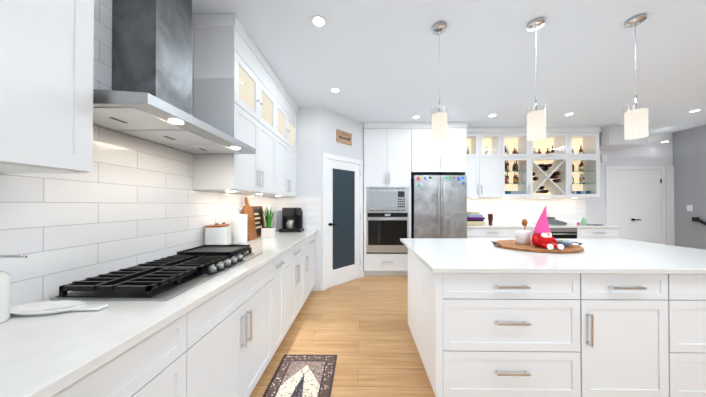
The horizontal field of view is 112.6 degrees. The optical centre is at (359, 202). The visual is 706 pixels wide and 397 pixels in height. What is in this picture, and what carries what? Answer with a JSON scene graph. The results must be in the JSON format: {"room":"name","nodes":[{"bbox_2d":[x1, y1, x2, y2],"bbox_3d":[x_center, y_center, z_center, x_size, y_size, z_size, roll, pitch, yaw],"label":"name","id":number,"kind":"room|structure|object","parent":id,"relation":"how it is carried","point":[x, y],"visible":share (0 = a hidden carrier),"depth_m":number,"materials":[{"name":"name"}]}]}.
{"room":"kitchen","nodes":[
{"label":"kitchen","id":0,"kind":"room"},
{"bbox_2d":[297,107,320,290],"bbox_3d":[-0.937,-0.064,3.649,0.700,2.800,0.120,0,0,1],"label":"wall","id":1,"kind":"structure","parent":0,"point":[308,151],"depth_m":3.59,"materials":[{"name":"white paint"}]},
{"bbox_2d":[275,196,320,230],"bbox_3d":[-0.934,0.158,3.584,0.692,0.525,0.008,0,0,1],"label":"wall tile","id":2,"kind":"structure","parent":1,"relation":"attached to","point":[310,206],"depth_m":3.58,"materials":[{"name":"white tile"}]},
{"bbox_2d":[249,267,434,396],"bbox_3d":[3.261,1.348,1.496,9.450,0.050,7.100,0,0,1],"label":"floor","id":3,"kind":"structure","parent":0,"point":[359,328],"depth_m":2.27,"materials":[{"name":"brown wood"}]},
{"bbox_2d":[0,230,316,396],"bbox_3d":[-0.987,0.862,1.291,0.640,0.920,4.574,0,0,1],"label":"base cabinets","id":4,"kind":"object","parent":3,"relation":"on","point":[222,334],"visible":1,"depth_m":0.92,"materials":[{"name":"white"}]},
{"bbox_2d":[0,255,26,323],"bbox_3d":[-1.209,0.284,0.776,0.114,0.228,0.085,0,0,1],"label":"soap pump","id":5,"kind":"object","parent":4,"relation":"on","point":[5,296],"visible":0.98,"depth_m":0.79,"materials":[{"name":"white ceramic"}]},
{"bbox_2d":[10,300,107,314],"bbox_3d":[-1.125,0.391,0.874,0.326,0.016,0.110,0,0,1],"label":"spoon rest","id":6,"kind":"object","parent":4,"relation":"on","point":[45,307],"visible":0.98,"depth_m":0.88,"materials":[{"name":"white ceramic"}]},
{"bbox_2d":[50,245,262,300],"bbox_3d":[-1.023,0.366,1.427,0.485,0.072,0.930,0,0,1],"label":"cooktop","id":7,"kind":"object","parent":4,"relation":"on","point":[168,277],"visible":1,"depth_m":1.13,"materials":[{"name":"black metal"}]},
{"bbox_2d":[205,223,227,244],"bbox_3d":[-1.204,0.288,1.985,0.170,0.235,0.170,0,0,1],"label":"canister","id":8,"kind":"object","parent":4,"relation":"on","point":[216,234],"visible":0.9,"depth_m":1.92,"materials":[{"name":"white ceramic"}]},
{"bbox_2d":[222,222,229,244],"bbox_3d":[-1.232,0.291,2.136,0.096,0.230,0.096,0,0,1],"label":"canister","id":9,"kind":"object","parent":4,"relation":"on","point":[228,232],"visible":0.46,"depth_m":2.13,"materials":[{"name":"white ceramic"}]},
{"bbox_2d":[230,208,248,244],"bbox_3d":[-1.169,0.227,2.300,0.168,0.360,0.168,0,0,1],"label":"paper towel holder","id":10,"kind":"object","parent":4,"relation":"on","point":[239,228],"visible":0.96,"depth_m":2.25,"materials":[{"name":"white paper"}]},
{"bbox_2d":[243,197,256,240],"bbox_3d":[-1.223,0.171,2.611,0.094,0.475,0.200,0,0,1],"label":"cutting board","id":11,"kind":"object","parent":4,"relation":"on","point":[251,226],"visible":1,"depth_m":2.60,"materials":[{"name":"brown wood"}]},
{"bbox_2d":[251,206,264,236],"bbox_3d":[-1.242,0.225,2.881,0.070,0.370,0.300,0,0,1],"label":"picture frame","id":12,"kind":"object","parent":4,"relation":"on","point":[258,217],"visible":0.77,"depth_m":2.90,"materials":[{"name":"black wood"}]},
{"bbox_2d":[259,205,275,237],"bbox_3d":[-1.079,0.210,2.806,0.208,0.400,0.252,0,0,1],"label":"plant","id":13,"kind":"object","parent":4,"relation":"on","point":[268,231],"visible":1,"depth_m":2.77,"materials":[{"name":"green plant"}]},
{"bbox_2d":[276,208,303,231],"bbox_3d":[-1.010,0.241,3.418,0.360,0.345,0.220,0,0,1],"label":"coffee maker","id":14,"kind":"object","parent":4,"relation":"on","point":[292,220],"visible":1,"depth_m":3.35,"materials":[{"name":"black plastic"}]},
{"bbox_2d":[263,354,336,396],"bbox_3d":[-0.433,1.317,1.269,0.460,0.008,1.550,0,0,1],"label":"rug","id":15,"kind":"object","parent":3,"relation":"on","point":[303,375],"visible":1,"depth_m":1.77,"materials":[{"name":"fabric"}]},
{"bbox_2d":[364,122,411,275],"bbox_3d":[0.516,-0.057,4.596,0.864,2.798,0.681,0,0,1],"label":"tall cabinet","id":16,"kind":"object","parent":3,"relation":"on","point":[398,156],"depth_m":4.27,"materials":[{"name":"white wood"}]},
{"bbox_2d":[366,187,408,253],"bbox_3d":[0.508,0.315,4.245,0.764,1.200,0.086,0,0,1],"label":"oven","id":17,"kind":"object","parent":16,"relation":"in","point":[387,208],"depth_m":4.26,"materials":[{"name":"silver metal"}]},
{"bbox_2d":[411,175,466,237],"bbox_3d":[1.444,0.421,4.500,0.930,1.820,0.771,0,0,1],"label":"fridge","id":18,"kind":"object","parent":3,"relation":"on","point":[438,206],"visible":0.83,"depth_m":4.18,"materials":[{"name":"grey metal"}]},
{"bbox_2d":[467,223,620,238],"bbox_3d":[3.328,0.881,4.551,2.754,0.920,0.676,0,0,1],"label":"base","id":19,"kind":"object","parent":3,"relation":"on","point":[508,230],"visible":0.29,"depth_m":4.26,"materials":[{"name":"white painted wood"},{"name":"quartz"},{"name":"brushed nickel"}]},
{"bbox_2d":[467,212,484,224],"bbox_3d":[2.216,0.298,4.586,0.340,0.245,0.240,0,0,1],"label":"books","id":20,"kind":"object","parent":19,"relation":"on","point":[475,218],"visible":0.77,"depth_m":4.47,"materials":[{"name":"multicoloured"}]},
{"bbox_2d":[488,214,492,224],"bbox_3d":[2.494,0.312,4.482,0.092,0.215,0.090,0,0,1],"label":"tumbler","id":21,"kind":"object","parent":19,"relation":"on","point":[490,218],"visible":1,"depth_m":4.45,"materials":[{"name":"brown"}]},
{"bbox_2d":[547,217,566,224],"bbox_3d":[3.877,0.351,4.664,0.300,0.140,0.200,0,0,1],"label":"desk phone","id":22,"kind":"object","parent":19,"relation":"on","point":[552,221],"visible":0.69,"depth_m":4.57,"materials":[{"name":"grey plastic"}]},
{"bbox_2d":[577,216,585,224],"bbox_3d":[4.273,0.334,4.525,0.147,0.172,0.076,0,0,1],"label":"soap bottle","id":23,"kind":"object","parent":19,"relation":"on","point":[583,221],"visible":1,"depth_m":4.50,"materials":[{"name":"green"}]},
{"bbox_2d":[406,246,705,396],"bbox_3d":[1.729,0.882,1.921,2.493,0.888,0.974,0,0,1],"label":"kitchen island","id":24,"kind":"object","parent":3,"relation":"on","point":[487,317],"depth_m":1.47,"materials":[{"name":"white wood"}]},
{"bbox_2d":[400,238,705,273],"bbox_3d":[1.733,0.423,2.080,2.540,0.032,1.283,0,0,1],"label":"island countertop","id":25,"kind":"structure","parent":24,"relation":"on","point":[436,253],"depth_m":1.78,"materials":[{"name":"white stone"}]},
{"bbox_2d":[491,206,583,252],"bbox_3d":[1.624,0.216,2.169,0.759,0.380,0.591,0,0,1],"label":"tray","id":26,"kind":"object","parent":25,"relation":"on","point":[543,240],"visible":1,"depth_m":2.01,"materials":[{"name":"brown wood"}]},
{"bbox_2d":[556,239,573,246],"bbox_3d":[1.793,0.349,2.071,0.145,0.059,0.143,0,0,1],"label":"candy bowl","id":27,"kind":"object","parent":26,"relation":"on","point":[566,243],"depth_m":2.04,"materials":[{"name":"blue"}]},
{"bbox_2d":[321,107,362,288],"bbox_3d":[-0.604,-0.060,4.270,1.350,2.800,1.370,0,0,1],"label":"wall","id":28,"kind":"structure","parent":0,"point":[331,122],"depth_m":3.84,"materials":[{"name":"white paint"}]},
{"bbox_2d":[321,153,363,290],"bbox_3d":[-0.254,0.285,3.937,0.659,2.105,0.733,0,0,1],"label":"door","id":29,"kind":"structure","parent":28,"relation":"attached to","point":[342,219],"depth_m":3.89,"materials":[{"name":"white wood"}]},
{"bbox_2d":[336,129,351,145],"bbox_3d":[-0.253,-1.092,3.937,0.020,0.200,0.340,0,0,43],"label":"sign","id":30,"kind":"object","parent":28,"relation":"attached to","point":[343,137],"visible":0.98,"depth_m":3.91,"materials":[{"name":"brown wood"}]},
{"bbox_2d":[192,0,705,133],"bbox_3d":[3.261,-1.502,1.513,9.450,0.050,7.100,0,0,1],"label":"ceiling","id":31,"kind":"structure","parent":0,"point":[374,61],"depth_m":2.38,"materials":[{"name":"white paint"}]},
{"bbox_2d":[311,15,326,27],"bbox_3d":[-0.330,-1.471,1.910,0.124,0.005,0.122,0,0,1],"label":"recessed light","id":32,"kind":"object","parent":31,"relation":"in","point":[318,21],"depth_m":1.91,"materials":[{"name":"white plastic"}]},
{"bbox_2d":[330,88,339,92],"bbox_3d":[-0.317,-1.464,3.070,0.124,0.005,0.122,0,0,1],"label":"recessed light","id":33,"kind":"object","parent":31,"relation":"in","point":[335,90],"depth_m":3.06,"materials":[{"name":"white plastic"}]},
{"bbox_2d":[430,21,448,146],"bbox_3d":[0.667,-0.976,1.967,0.160,0.994,0.160,0,0,1],"label":"pendant light","id":34,"kind":"object","parent":31,"relation":"hanging from","point":[439,120],"visible":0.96,"depth_m":1.92,"materials":[{"name":"white glass"}]},
{"bbox_2d":[524,17,547,145],"bbox_3d":[1.442,-0.977,1.923,0.160,0.994,0.160,0,0,1],"label":"pendant light","id":35,"kind":"object","parent":31,"relation":"hanging from","point":[536,124],"visible":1,"depth_m":1.89,"materials":[{"name":"white glass"}]},
{"bbox_2d":[599,125,647,150],"bbox_3d":[5.026,-1.273,4.639,0.720,0.370,0.500,0,0,1],"label":"ceiling bulkhead","id":36,"kind":"object","parent":31,"relation":"attached to","point":[611,137],"visible":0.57,"depth_m":4.39,"materials":[{"name":"grey paint"}]},
{"bbox_2d":[621,14,651,143],"bbox_3d":[2.217,-0.977,1.889,0.160,0.994,0.160,0,0,1],"label":"pendant light","id":37,"kind":"object","parent":31,"relation":"hanging from","point":[636,121],"visible":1,"depth_m":1.86,"materials":[{"name":"white glass"}]},
{"bbox_2d":[363,133,672,266],"bbox_3d":[3.265,-0.056,4.965,6.670,2.800,0.120,0,0,1],"label":"wall","id":38,"kind":"structure","parent":0,"point":[657,150],"depth_m":4.88,"materials":[{"name":"white paint"}]},
{"bbox_2d":[412,122,466,177],"bbox_3d":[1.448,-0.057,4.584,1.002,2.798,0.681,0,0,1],"label":"upper cabinet","id":39,"kind":"object","parent":38,"relation":"attached to","point":[450,158],"depth_m":4.27,"materials":[{"name":"white wood"}]},
{"bbox_2d":[466,128,481,197],"bbox_3d":[2.140,-0.782,4.731,0.374,1.348,0.365,0,0,1],"label":"upper cabinet","id":40,"kind":"object","parent":38,"relation":"attached to","point":[474,135],"depth_m":4.56,"materials":[{"name":"white wood"}]},
{"bbox_2d":[482,128,501,197],"bbox_3d":[2.540,-0.782,4.726,0.425,1.348,0.365,0,0,1],"label":"upper cabinet","id":41,"kind":"object","parent":38,"relation":"attached to","point":[491,137],"depth_m":4.56,"materials":[{"name":"white wood"}]},
{"bbox_2d":[502,127,533,197],"bbox_3d":[3.025,-0.782,4.720,0.545,1.348,0.365,0,0,1],"label":"upper cabinet","id":42,"kind":"object","parent":38,"relation":"attached to","point":[515,153],"depth_m":4.67,"materials":[{"name":"white wood"}]},
{"bbox_2d":[467,198,585,222],"bbox_3d":[3.325,0.156,4.899,2.730,0.545,0.008,0,0,1],"label":"wall tile","id":43,"kind":"structure","parent":38,"relation":"attached to","point":[512,210],"depth_m":4.89,"materials":[{"name":"white tile"}]},
{"bbox_2d":[530,127,569,197],"bbox_3d":[3.667,-0.782,4.711,0.740,1.348,0.365,0,0,1],"label":"upper cabinet","id":44,"kind":"object","parent":38,"relation":"attached to","point":[560,162],"depth_m":4.61,"materials":[{"name":"white wood"}]},
{"bbox_2d":[570,127,601,197],"bbox_3d":[4.347,-0.782,4.702,0.620,1.348,0.365,0,0,1],"label":"upper cabinet","id":45,"kind":"object","parent":38,"relation":"attached to","point":[584,141],"depth_m":4.63,"materials":[{"name":"white wood"}]},
{"bbox_2d":[601,155,606,161],"bbox_3d":[5.059,-0.922,4.872,0.100,0.130,0.030,0,0,1],"label":"light switch","id":46,"kind":"object","parent":38,"relation":"attached to","point":[603,157],"depth_m":4.86,"materials":[{"name":"white plastic"}]},
{"bbox_2d":[605,166,674,245],"bbox_3d":[5.593,0.291,4.843,1.768,2.105,0.060,0,0,1],"label":"door","id":47,"kind":"structure","parent":38,"relation":"attached to","point":[639,203],"depth_m":4.86,"materials":[{"name":"white wood"}]},
{"bbox_2d":[673,125,705,249],"bbox_3d":[6.527,-0.062,3.887,0.120,2.800,1.950,0,0,1],"label":"wall","id":48,"kind":"structure","parent":0,"point":[689,155],"depth_m":4.60,"materials":[{"name":"grey paint"}]},
{"bbox_2d":[687,205,692,210],"bbox_3d":[6.472,0.102,4.612,0.008,0.120,0.080,0,0,1],"label":"light switch","id":49,"kind":"object","parent":48,"relation":"attached to","point":[689,207],"depth_m":4.61,"materials":[{"name":"white plastic"}]},
{"bbox_2d":[692,217,705,225],"bbox_3d":[6.429,0.721,3.843,0.075,0.908,1.373,0,0,1],"label":"handrail","id":50,"kind":"object","parent":48,"relation":"attached to","point":[698,220],"visible":0.97,"depth_m":4.44,"materials":[{"name":"black plastic"}]},
{"bbox_3d":[-1.383,-0.080,0.865,0.120,2.800,5.700,0,0,1],"label":"wall","id":51,"kind":"structure","parent":0,"visible":0},
{"bbox_2d":[0,0,93,172],"bbox_3d":[-1.150,-0.797,0.415,0.334,1.368,0.933,0,0,1],"label":"upper cabinet","id":52,"kind":"object","parent":51,"relation":"attached to","point":[46,82],"visible":1,"depth_m":0.73,"materials":[{"name":"white wood"}]},
{"bbox_2d":[0,0,275,306],"bbox_3d":[-1.313,-0.535,1.307,0.008,1.885,4.580,0,0,1],"label":"wall tile","id":53,"kind":"structure","parent":51,"relation":"attached to","point":[128,201],"depth_m":1.21,"materials":[{"name":"white tile"}]},
{"bbox_2d":[93,0,255,153],"bbox_3d":[-1.055,-0.925,1.367,0.502,1.100,0.914,0,0,1],"label":"range hood","id":54,"kind":"object","parent":51,"relation":"attached to","point":[148,97],"visible":0.96,"depth_m":1.24,"materials":[{"name":"silver metal"}]},
{"bbox_2d":[215,212,220,223],"bbox_3d":[-1.295,0.139,2.150,0.006,0.115,0.075,0,0,1],"label":"light switch","id":55,"kind":"object","parent":51,"relation":"attached to","point":[218,214],"depth_m":2.14,"materials":[{"name":"white plastic"}]},
{"bbox_2d":[193,13,276,196],"bbox_3d":[-1.126,-0.786,2.270,0.334,1.368,0.887,0,0,1],"label":"upper cabinet","id":56,"kind":"object","parent":51,"relation":"attached to","point":[241,93],"depth_m":1.84,"materials":[{"name":"white wood"}]},
{"bbox_2d":[277,77,297,196],"bbox_3d":[-1.114,-0.781,3.151,0.334,1.368,0.875,0,0,1],"label":"upper cabinet","id":57,"kind":"object","parent":51,"relation":"attached to","point":[287,108],"depth_m":3.10,"materials":[{"name":"white wood"}]}
]}

